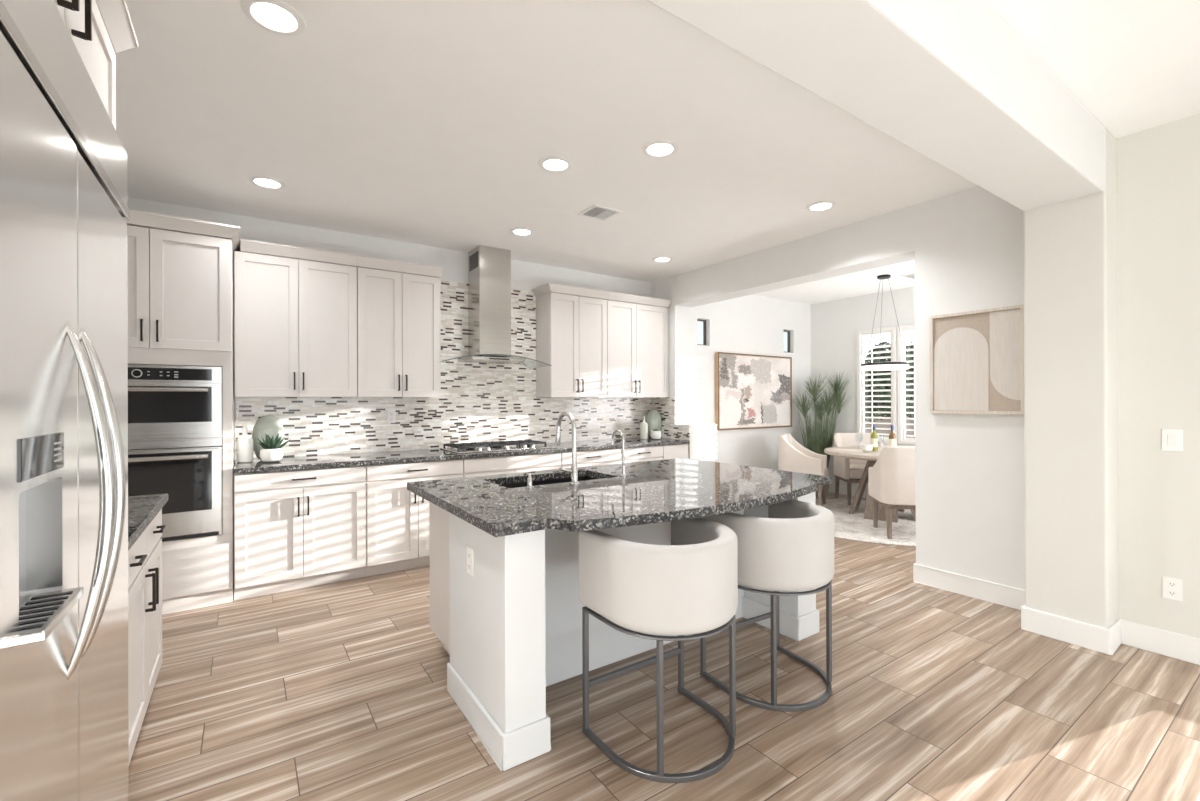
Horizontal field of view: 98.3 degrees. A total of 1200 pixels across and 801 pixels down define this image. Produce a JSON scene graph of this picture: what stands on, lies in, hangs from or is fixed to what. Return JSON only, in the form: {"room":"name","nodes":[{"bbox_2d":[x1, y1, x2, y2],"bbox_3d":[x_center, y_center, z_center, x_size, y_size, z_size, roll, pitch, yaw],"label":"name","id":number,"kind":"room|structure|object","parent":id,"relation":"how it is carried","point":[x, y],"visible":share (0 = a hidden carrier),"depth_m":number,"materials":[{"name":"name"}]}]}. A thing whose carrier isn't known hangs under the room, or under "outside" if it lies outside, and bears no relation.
{"room":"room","nodes":[
{"label":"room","id":0,"kind":"room"},
{"bbox_2d":[260,448,283,462],"bbox_3d":[-2.438,0.406,3.856,0.152,0.100,0.152,0,0,-34],"label":"plant pot","id":1,"kind":"object","parent":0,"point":[267,455],"depth_m":3.80,"materials":[{"name":"white ceramic"}]},
{"bbox_2d":[127,197,651,462],"bbox_3d":[-1.350,-0.041,5.104,5.470,2.820,0.109,0,0,-34],"label":"wall","id":2,"kind":"structure","parent":0,"point":[478,402],"depth_m":4.98,"materials":[{"name":"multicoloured tile"}]},
{"bbox_2d":[234,239,357,396],"bbox_3d":[-2.393,-0.598,4.109,0.820,1.142,0.380,0,0,-34],"label":"upper cabinet","id":3,"kind":"object","parent":2,"relation":"attached to","point":[295,308],"visible":1,"depth_m":3.96,"materials":[{"name":"white paint"}]},
{"bbox_2d":[387,410,395,422],"bbox_3d":[-1.878,0.145,4.671,0.072,0.116,0.008,0,0,-34],"label":"wall outlet","id":4,"kind":"object","parent":2,"relation":"attached to","point":[391,414],"visible":1,"depth_m":4.67,"materials":[{"name":"white plastic"}]},
{"bbox_2d":[357,255,441,396],"bbox_3d":[-1.773,-0.600,4.533,0.681,1.142,0.380,0,0,-34],"label":"upper cabinet","id":5,"kind":"object","parent":2,"relation":"attached to","point":[399,328],"visible":0.96,"depth_m":4.40,"materials":[{"name":"white paint"}]},
{"bbox_2d":[439,245,551,365],"bbox_3d":[-1.052,-0.892,4.964,1.072,1.118,0.481,0,0,-34],"label":"range hood","id":6,"kind":"object","parent":2,"relation":"attached to","point":[489,268],"visible":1,"depth_m":4.92,"materials":[{"name":"silver metal"}]},
{"bbox_2d":[532,283,609,396],"bbox_3d":[-0.307,-0.604,5.535,0.748,1.142,0.380,0,0,-34],"label":"upper cabinet","id":7,"kind":"object","parent":2,"relation":"attached to","point":[571,321],"visible":1,"depth_m":5.41,"materials":[{"name":"white paint"}]},
{"bbox_2d":[606,291,670,396],"bbox_3d":[0.365,-0.606,5.995,0.885,1.142,0.380,0,0,-34],"label":"upper cabinet","id":8,"kind":"object","parent":2,"relation":"attached to","point":[637,326],"visible":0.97,"depth_m":5.86,"materials":[{"name":"white paint"}]},
{"bbox_2d":[115,0,1199,304],"bbox_3d":[3.372,-1.521,0.510,8.290,0.100,13.030,0,0,-34],"label":"ceiling","id":9,"kind":"structure","parent":0,"point":[431,123],"depth_m":2.70,"materials":[{"name":"paint"}]},
{"bbox_2d":[248,176,285,188],"bbox_3d":[-2.210,-1.445,3.448,0.210,0.008,0.210,0,0,-34],"label":"recessed light","id":10,"kind":"object","parent":9,"relation":"in","point":[261,181],"visible":1,"depth_m":3.44,"materials":[{"name":"white plastic"}]},
{"bbox_2d":[241,0,305,35],"bbox_3d":[-1.231,-1.450,1.962,0.210,0.008,0.210,0,0,-34],"label":"recessed light","id":11,"kind":"object","parent":9,"relation":"in","point":[278,17],"visible":1,"depth_m":1.96,"materials":[{"name":"white ceramic"}]},
{"bbox_2d":[510,227,533,235],"bbox_3d":[-0.670,-1.449,4.464,0.210,0.008,0.210,0,0,-34],"label":"recessed light","id":12,"kind":"object","parent":9,"relation":"in","point":[520,231],"visible":1,"depth_m":4.45,"materials":[{"name":"white ceramic"}]},
{"bbox_2d":[538,156,571,171],"bbox_3d":[-0.275,-1.452,3.196,0.210,0.008,0.210,0,0,-34],"label":"recessed light","id":13,"kind":"object","parent":9,"relation":"in","point":[551,163],"visible":1,"depth_m":3.18,"materials":[{"name":"white plastic"}]},
{"bbox_2d":[577,204,621,220],"bbox_3d":[-0.004,-1.452,4.023,0.254,0.008,0.250,0,0,-34],"label":"ceiling vent","id":14,"kind":"object","parent":9,"relation":"in","point":[597,212],"visible":1,"depth_m":4.02,"materials":[{"name":"white metal"}]},
{"bbox_2d":[642,139,677,157],"bbox_3d":[0.347,-1.454,3.004,0.210,0.008,0.210,0,0,-34],"label":"recessed light","id":15,"kind":"object","parent":9,"relation":"in","point":[660,148],"visible":1,"depth_m":3.00,"materials":[{"name":"white ceramic"}]},
{"bbox_2d":[652,256,672,261],"bbox_3d":[0.645,-1.453,5.351,0.210,0.008,0.210,0,0,-34],"label":"recessed light","id":16,"kind":"object","parent":9,"relation":"in","point":[662,258],"visible":1,"depth_m":5.34,"materials":[{"name":"white ceramic"}]},
{"bbox_2d":[806,201,835,211],"bbox_3d":[1.661,-1.457,3.901,0.210,0.008,0.210,0,0,-34],"label":"recessed light","id":17,"kind":"object","parent":9,"relation":"in","point":[819,206],"visible":1,"depth_m":3.89,"materials":[{"name":"white ceramic"}]},
{"bbox_2d":[860,274,908,370],"bbox_3d":[3.338,-0.914,6.100,0.502,1.102,0.502,0,0,-34],"label":"pendant","id":18,"kind":"object","parent":9,"relation":"hanging from","point":[877,366],"visible":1,"depth_m":5.99,"materials":[{"name":"white"}]},
{"bbox_2d":[860,364,908,370],"bbox_3d":[3.340,-0.385,6.099,0.502,0.045,0.502,0,0,-34],"label":"diffuser","id":19,"kind":"object","parent":18,"relation":"attached to","point":[863,367],"depth_m":5.93,"materials":[{"name":"white plastic"}]},
{"bbox_2d":[899,273,914,279],"bbox_3d":[3.747,-1.463,6.138,0.424,0.008,0.200,0,0,-34],"label":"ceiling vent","id":20,"kind":"object","parent":9,"relation":"in","point":[911,276],"visible":0.35,"depth_m":6.12,"materials":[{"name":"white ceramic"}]},
{"bbox_2d":[129,492,1199,800],"bbox_3d":[3.381,1.399,0.508,8.290,0.100,13.030,0,0,-34],"label":"floor","id":21,"kind":"structure","parent":0,"point":[336,691],"depth_m":2.24,"materials":[{"name":"brown wood"}]},
{"bbox_2d":[0,0,129,800],"bbox_3d":[-1.361,0.290,0.936,0.738,2.111,1.224,0,0,-34],"label":"refrigerator","id":22,"kind":"object","parent":21,"relation":"on","point":[64,707],"visible":1,"depth_m":1.02,"materials":[{"name":"silver metal"}]},
{"bbox_2d":[54,441,61,461],"bbox_3d":[-1.039,0.098,0.995,0.001,0.037,0.045,0,0,-34],"label":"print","id":23,"kind":"object","parent":22,"relation":"attached to","point":[57,444],"depth_m":1.00},
{"bbox_2d":[128,509,165,763],"bbox_3d":[-2.058,0.931,1.889,0.666,0.874,1.123,0,0,-34],"label":"base cabinet","id":24,"kind":"object","parent":21,"relation":"on","point":[145,555],"visible":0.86,"depth_m":2.07,"materials":[{"name":"white paint"}]},
{"bbox_2d":[128,493,167,550],"bbox_3d":[-2.068,0.473,1.894,0.656,0.040,1.140,0,0,-34],"label":"countertop","id":25,"kind":"structure","parent":24,"relation":"on","point":[142,509],"depth_m":2.14,"materials":[{"name":"grey stone"}]},
{"bbox_2d":[123,209,240,614],"bbox_3d":[-2.991,0.103,3.506,0.927,2.540,0.693,0,0,-34],"label":"tall cabinet","id":26,"kind":"object","parent":21,"relation":"on","point":[180,271],"visible":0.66,"depth_m":3.37,"materials":[{"name":"white paint"}]},
{"bbox_2d":[128,445,222,541],"bbox_3d":[-2.954,0.603,3.429,0.754,0.588,0.599,0,0,-34],"label":"wall oven","id":27,"kind":"object","parent":26,"relation":"in","point":[191,477],"visible":0.44,"depth_m":3.33,"materials":[{"name":"silver metal"}]},
{"bbox_2d":[128,364,222,449],"bbox_3d":[-2.945,0.040,3.414,0.754,0.529,0.538,0,0,-34],"label":"microwave oven","id":28,"kind":"object","parent":26,"relation":"in","point":[170,406],"visible":0.56,"depth_m":3.31,"materials":[{"name":"silver metal"}]},
{"bbox_2d":[234,466,365,599],"bbox_3d":[-2.297,0.934,3.981,0.826,0.874,0.688,0,0,-34],"label":"base cabinet","id":29,"kind":"object","parent":21,"relation":"on","point":[295,529],"visible":0.98,"depth_m":3.71,"materials":[{"name":"white paint"}]},
{"bbox_2d":[364,459,462,576],"bbox_3d":[-1.642,0.932,4.429,0.760,0.874,0.688,0,0,-34],"label":"base cabinet","id":30,"kind":"object","parent":21,"relation":"on","point":[397,518],"visible":0.62,"depth_m":4.10,"materials":[{"name":"white paint"}]},
{"bbox_2d":[463,452,560,476],"bbox_3d":[-0.932,0.930,4.914,0.957,0.874,0.688,0,0,-34],"label":"base cabinet","id":31,"kind":"object","parent":21,"relation":"on","point":[472,467],"visible":0.17,"depth_m":4.64,"materials":[{"name":"white paint"}]},
{"bbox_2d":[561,448,620,468],"bbox_3d":[-0.243,0.928,5.385,0.711,0.874,0.688,0,0,-34],"label":"base cabinet","id":32,"kind":"object","parent":21,"relation":"on","point":[606,456],"visible":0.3,"depth_m":5.13,"materials":[{"name":"white paint"}]},
{"bbox_2d":[429,492,818,770],"bbox_3d":[0.143,0.925,2.942,2.007,0.874,1.153,0,0,-34],"label":"kitchen island","id":33,"kind":"object","parent":21,"relation":"on","point":[510,631],"visible":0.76,"depth_m":2.24,"materials":[{"name":"white paint"}]},
{"bbox_2d":[467,545,473,576],"bbox_3d":[-0.554,0.684,2.211,0.008,0.116,0.072,0,0,-34],"label":"wall outlet","id":34,"kind":"object","parent":33,"relation":"attached to","point":[470,552],"visible":1,"depth_m":2.20,"materials":[{"name":"white plastic"}]},
{"bbox_2d":[407,458,830,536],"bbox_3d":[0.197,0.467,2.860,2.080,0.040,1.427,0,0,-34],"label":"island countertop","id":35,"kind":"structure","parent":33,"relation":"on","point":[657,491],"depth_m":2.48,"materials":[{"name":"grey stone"}]},
{"bbox_2d":[524,472,533,487],"bbox_3d":[-0.373,0.409,2.683,0.040,0.078,0.082,0,0,-34],"label":"soap dispenser","id":36,"kind":"object","parent":35,"relation":"on","point":[529,479],"visible":1,"depth_m":2.66,"materials":[{"name":"silver metal"}]},
{"bbox_2d":[500,476,596,487],"bbox_3d":[-0.277,0.592,3.001,0.743,0.206,0.406,0,0,-34],"label":"sink","id":37,"kind":"object","parent":35,"relation":"in","point":[563,480],"visible":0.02,"depth_m":3.19,"materials":[{"name":"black metal"}]},
{"bbox_2d":[555,411,579,484],"bbox_3d":[-0.214,0.253,2.832,0.125,0.389,0.226,0,0,-34],"label":"faucet","id":38,"kind":"object","parent":35,"relation":"on","point":[574,468],"visible":1,"depth_m":2.77,"materials":[{"name":"silver metal"}]},
{"bbox_2d":[611,429,627,475],"bbox_3d":[0.115,0.310,3.116,0.048,0.273,0.136,0,0,-34],"label":"filter faucet","id":39,"kind":"object","parent":35,"relation":"on","point":[617,430],"visible":1,"depth_m":3.07,"materials":[{"name":"silver metal"}]},
{"bbox_2d":[621,444,687,462],"bbox_3d":[0.437,0.927,5.850,0.934,0.874,0.688,0,0,-34],"label":"base cabinet","id":40,"kind":"object","parent":21,"relation":"on","point":[650,453],"visible":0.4,"depth_m":5.58,"materials":[{"name":"white paint"}]},
{"bbox_2d":[233,437,689,473],"bbox_3d":[-0.910,0.472,4.931,4.196,0.040,0.670,0,0,-34],"label":"countertop","id":41,"kind":"structure","parent":40,"relation":"on","point":[405,456],"depth_m":4.29,"materials":[{"name":"grey stone"}]},
{"bbox_2d":[236,426,252,462],"bbox_3d":[-2.631,0.322,3.845,0.104,0.270,0.104,0,0,-34],"label":"bottle vase","id":42,"kind":"object","parent":41,"relation":"on","point":[244,443],"visible":1,"depth_m":3.81,"materials":[{"name":"white ceramic"}]},
{"bbox_2d":[252,415,284,458],"bbox_3d":[-2.563,0.286,4.013,0.216,0.340,0.162,0,0,-34],"label":"round vase","id":43,"kind":"object","parent":41,"relation":"on","point":[270,425],"visible":0.57,"depth_m":3.95,"materials":[{"name":"green ceramic"}]},
{"bbox_2d":[257,432,290,462],"bbox_3d":[-2.426,0.344,3.842,0.200,0.224,0.197,0,0,23],"label":"potted succulent","id":44,"kind":"object","parent":41,"relation":"on","point":[272,451],"visible":1,"depth_m":3.81,"materials":[{"name":"white ceramic"}]},
{"bbox_2d":[440,440,552,452],"bbox_3d":[-0.972,0.426,4.897,0.920,0.052,0.515,0,0,-34],"label":"gas cooktop","id":45,"kind":"object","parent":41,"relation":"in","point":[471,447],"visible":1,"depth_m":4.79,"materials":[{"name":"silver metal"}]},
{"bbox_2d":[640,416,647,439],"bbox_3d":[0.509,0.313,5.991,0.094,0.270,0.094,0,0,-34],"label":"bottle vase","id":46,"kind":"object","parent":41,"relation":"on","point":[643,426],"visible":1,"depth_m":5.95,"materials":[{"name":"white ceramic"}]},
{"bbox_2d":[646,409,661,437],"bbox_3d":[0.645,0.278,6.218,0.216,0.340,0.162,0,0,-34],"label":"round vase","id":47,"kind":"object","parent":41,"relation":"on","point":[653,419],"visible":0.7,"depth_m":6.15,"materials":[{"name":"green ceramic"}]},
{"bbox_2d":[650,429,661,439],"bbox_3d":[0.642,0.384,5.973,0.132,0.127,0.132,0,0,-34],"label":"potted succulent","id":48,"kind":"object","parent":41,"relation":"on","point":[655,434],"visible":1,"depth_m":5.92,"materials":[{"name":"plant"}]},
{"bbox_2d":[579,518,737,782],"bbox_3d":[0.283,0.943,2.093,0.576,0.835,0.513,0,0,-34],"label":"bar stool","id":49,"kind":"object","parent":21,"relation":"on","point":[688,586],"visible":1,"depth_m":1.89,"materials":[{"name":"beige fabric"}]},
{"bbox_2d":[699,499,833,711],"bbox_3d":[0.848,0.941,2.513,0.576,0.835,0.513,0,0,-30],"label":"bar stool","id":50,"kind":"object","parent":21,"relation":"on","point":[787,552],"visible":0.83,"depth_m":2.29,"materials":[{"name":"beige fabric"}]},
{"bbox_2d":[790,371,851,496],"bbox_3d":[3.147,0.450,7.391,0.867,1.811,0.538,0,0,8],"label":"grass plant","id":51,"kind":"object","parent":21,"relation":"on","point":[819,444],"visible":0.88,"depth_m":7.37,"materials":[{"name":"green plant"}]},
{"bbox_2d":[816,499,915,545],"bbox_3d":[3.156,1.349,5.932,2.290,0.010,2.290,0,0,-34],"label":"rug","id":52,"kind":"object","parent":21,"relation":"on","point":[848,526],"visible":0.22,"depth_m":5.54,"materials":[{"name":"white fabric"}]},
{"bbox_2d":[778,434,827,505],"bbox_3d":[2.609,0.897,6.666,0.550,0.900,0.610,0,0,29],"label":"dining chair","id":53,"kind":"object","parent":52,"relation":"on","point":[792,456],"visible":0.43,"depth_m":6.46,"materials":[{"name":"fabric"}]},
{"bbox_2d":[823,467,827,475],"bbox_3d":[2.636,0.937,6.651,0.488,0.130,0.486,0,0,29],"label":"seat cushion","id":54,"kind":"object","parent":53,"relation":"on","point":[825,470],"depth_m":6.54,"materials":[{"name":"fabric"}]},
{"bbox_2d":[834,433,884,504],"bbox_3d":[3.465,0.894,6.861,0.610,0.900,0.550,0,0,6],"label":"dining chair","id":55,"kind":"object","parent":52,"relation":"on","point":[850,471],"visible":0.5,"depth_m":6.96,"materials":[{"name":"fabric"}]},
{"bbox_2d":[850,464,865,478],"bbox_3d":[3.462,0.934,6.830,0.486,0.130,0.488,0,0,6],"label":"seat cushion","id":56,"kind":"object","parent":55,"relation":"on","point":[856,470],"depth_m":6.62,"materials":[{"name":"fabric"}]},
{"bbox_2d":[824,446,915,522],"bbox_3d":[3.345,0.969,6.098,1.300,0.749,1.300,0,0,-34],"label":"dining table","id":57,"kind":"object","parent":52,"relation":"on","point":[851,452],"visible":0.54,"depth_m":5.94,"materials":[{"name":"brown wood"}]},
{"bbox_2d":[860,444,872,451],"bbox_3d":[3.056,0.544,5.951,0.140,0.080,0.140,0,0,-34],"label":"bowl","id":58,"kind":"object","parent":57,"relation":"on","point":[864,447],"visible":1,"depth_m":5.91,"materials":[{"name":"white ceramic"}]},
{"bbox_2d":[871,425,877,450],"bbox_3d":[3.186,0.433,6.027,0.075,0.302,0.075,0,0,-34],"label":"wine bottle","id":59,"kind":"object","parent":57,"relation":"on","point":[874,437],"visible":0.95,"depth_m":6.00,"materials":[{"name":"green glass"}]},
{"bbox_2d":[889,425,895,445],"bbox_3d":[3.350,0.432,5.946,0.075,0.302,0.075,0,0,-34],"label":"wine bottle","id":60,"kind":"object","parent":57,"relation":"on","point":[892,437],"visible":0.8,"depth_m":5.92,"materials":[{"name":"orange glass"}]},
{"bbox_2d":[868,446,915,538],"bbox_3d":[3.110,0.894,5.235,0.610,0.900,0.550,0,0,13],"label":"dining chair","id":61,"kind":"object","parent":52,"relation":"on","point":[892,479],"visible":0.53,"depth_m":5.03,"materials":[{"name":"fabric"}]},
{"bbox_2d":[689,423,716,461],"bbox_3d":[1.167,0.819,6.106,0.365,1.085,0.230,0,0,-34],"label":"wall","id":62,"kind":"structure","parent":0,"point":[705,434],"depth_m":6.01,"materials":[{"name":"white paint"}]},
{"bbox_2d":[697,294,810,469],"bbox_3d":[2.146,-0.051,7.245,2.720,2.820,0.100,0,0,-34],"label":"wall","id":63,"kind":"structure","parent":0,"point":[749,324],"depth_m":7.17,"materials":[{"name":"white paint"}]},
{"bbox_2d":[697,319,705,345],"bbox_3d":[1.212,-0.873,6.642,0.380,0.340,0.035,0,0,-34],"label":"window","id":64,"kind":"structure","parent":63,"relation":"in","point":[703,321],"depth_m":6.74,"materials":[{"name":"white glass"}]},
{"bbox_2d":[715,352,791,429],"bbox_3d":[2.144,-0.121,7.146,1.537,1.010,0.058,0,0,-34],"label":"painting","id":65,"kind":"object","parent":63,"relation":"attached to","point":[752,391],"visible":0.86,"depth_m":7.08,"materials":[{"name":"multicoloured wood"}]},
{"bbox_2d":[783,330,789,352],"bbox_3d":[2.723,-0.870,7.674,0.240,0.335,0.035,0,0,-34],"label":"window","id":66,"kind":"structure","parent":63,"relation":"in","point":[787,331],"depth_m":7.73,"materials":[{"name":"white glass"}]},
{"bbox_2d":[651,186,1024,589],"bbox_3d":[1.855,-0.052,4.932,0.371,2.820,3.810,0,0,-34],"label":"wall","id":67,"kind":"structure","parent":0,"point":[970,468],"depth_m":3.74,"materials":[{"name":"white paint"}]},
{"bbox_2d":[679,424,694,458],"bbox_3d":[0.984,0.820,5.976,0.084,1.085,0.237,0,0,-34],"label":"trim","id":68,"kind":"structure","parent":67,"relation":"attached to","point":[691,446],"depth_m":5.88,"materials":[{"name":"beige paint"}]},
{"bbox_2d":[913,563,1024,609],"bbox_3d":[2.673,1.287,3.645,0.279,0.135,0.770,0,0,-34],"label":"baseboard","id":69,"kind":"structure","parent":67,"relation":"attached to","point":[996,593],"depth_m":3.58,"materials":[{"name":"white wood"}]},
{"bbox_2d":[929,304,1023,414],"bbox_3d":[2.566,-0.261,3.552,0.032,0.705,0.558,0,0,-34],"label":"picture","id":70,"kind":"object","parent":67,"relation":"attached to","point":[977,356],"visible":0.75,"depth_m":3.53,"materials":[{"name":"beige fabric"}]},
{"bbox_2d":[810,287,914,487],"bbox_3d":[4.306,-0.059,6.407,0.100,2.820,3.720,0,0,-34],"label":"wall","id":71,"kind":"structure","parent":0,"point":[835,324],"depth_m":7.42,"materials":[{"name":"white paint"}]},
{"bbox_2d":[828,483,866,497],"bbox_3d":[3.229,1.287,5.670,2.525,0.135,3.725,0,0,-34],"label":"baseboard","id":72,"kind":"structure","parent":71,"relation":"attached to","point":[842,488],"depth_m":7.46,"materials":[{"name":"white wood"}]},
{"bbox_2d":[857,326,896,442],"bbox_3d":[3.805,-0.206,7.107,0.105,1.550,0.530,0,0,-34],"label":"window","id":73,"kind":"structure","parent":71,"relation":"in","point":[860,337],"depth_m":7.12,"materials":[{"name":"white wood"}]},
{"bbox_2d":[897,324,914,444],"bbox_3d":[4.116,-0.208,6.653,0.105,1.550,0.530,0,0,-34],"label":"window","id":74,"kind":"structure","parent":71,"relation":"in","point":[902,412],"depth_m":6.80,"materials":[{"name":"white wood"}]},
{"bbox_2d":[647,0,1104,210],"bbox_3d":[0.633,-1.286,1.577,4.770,0.350,0.357,0,0,-34],"label":"ceiling beam","id":75,"kind":"structure","parent":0,"point":[952,82],"depth_m":1.88,"materials":[{"name":"white paint"}]},
{"bbox_2d":[1024,128,1118,628],"bbox_3d":[2.854,-0.057,3.091,0.600,2.820,0.357,0,0,-34],"label":"wall","id":76,"kind":"structure","parent":0,"point":[1071,350],"depth_m":2.89,"materials":[{"name":"beige paint"}]},
{"bbox_2d":[1117,113,1199,638],"bbox_3d":[5.521,-0.069,-0.609,0.370,2.820,8.763,0,0,-34],"label":"wall","id":77,"kind":"structure","parent":0,"point":[1158,167],"depth_m":2.78,"materials":[{"name":"beige paint"}]},
{"bbox_2d":[1021,605,1199,664],"bbox_3d":[2.854,1.286,2.840,0.340,0.135,0.804,0,0,-34],"label":"baseboard","id":78,"kind":"structure","parent":77,"relation":"attached to","point":[1089,636],"depth_m":2.82,"materials":[{"name":"white wood"}]},
{"bbox_2d":[1162,429,1182,451],"bbox_3d":[3.010,0.208,2.730,0.010,0.116,0.076,0,0,-34],"label":"light switch","id":79,"kind":"object","parent":77,"relation":"attached to","point":[1172,439],"visible":1,"depth_m":2.73,"materials":[{"name":"white plastic"}]},
{"bbox_2d":[1162,576,1182,601],"bbox_3d":[3.012,0.990,2.731,0.008,0.116,0.072,0,0,-34],"label":"wall outlet","id":80,"kind":"object","parent":77,"relation":"attached to","point":[1172,588],"visible":1,"depth_m":2.73,"materials":[{"name":"white plastic"}]},
{"bbox_2d":[1168,581,1176,587],"bbox_3d":[3.010,0.966,2.730,0.002,0.028,0.032,0,0,-34],"label":"socket","id":81,"kind":"object","parent":80,"relation":"attached to","point":[1171,584],"depth_m":2.73,"materials":[{"name":"white plastic"}]},
{"bbox_2d":[1168,590,1176,596],"bbox_3d":[3.010,1.014,2.730,0.002,0.028,0.032,0,0,-34],"label":"socket","id":82,"kind":"object","parent":80,"relation":"attached to","point":[1171,593],"depth_m":2.73,"materials":[{"name":"white plastic"}]},
{"label":"outside","id":83,"kind":"structure","parent":0,"visible":0},
{"bbox_3d":[6.107,1.449,10.831,7.700,0.100,13.000,0,0,-34],"label":"ground","id":84,"kind":"structure","parent":83,"visible":0},
{"bbox_2d":[865,342,913,421],"bbox_3d":[5.622,0.128,9.874,1.680,2.546,1.637,0,0,-13],"label":"shrub","id":85,"kind":"object","parent":84,"relation":"on","point":[882,343],"visible":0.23,"depth_m":9.58,"materials":[{"name":"green plant"}]},
{"bbox_2d":[865,388,914,438],"bbox_3d":[5.043,0.504,12.650,0.200,1.800,6.800,0,0,-34],"label":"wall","id":86,"kind":"structure","parent":84,"relation":"on","point":[879,420],"depth_m":11.00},
{"bbox_3d":[-0.004,-0.052,-1.802,0.100,2.820,13.030,0,0,-34],"label":"wall","id":87,"kind":"structure","parent":0,"visible":0},
{"bbox_2d":[54,0,137,129],"bbox_3d":[-1.397,-0.958,0.934,0.691,0.364,1.278,0,0,-34],"label":"upper cabinet","id":88,"kind":"object","parent":87,"relation":"attached to","point":[98,29],"visible":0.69,"depth_m":1.44,"materials":[{"name":"white paint"}]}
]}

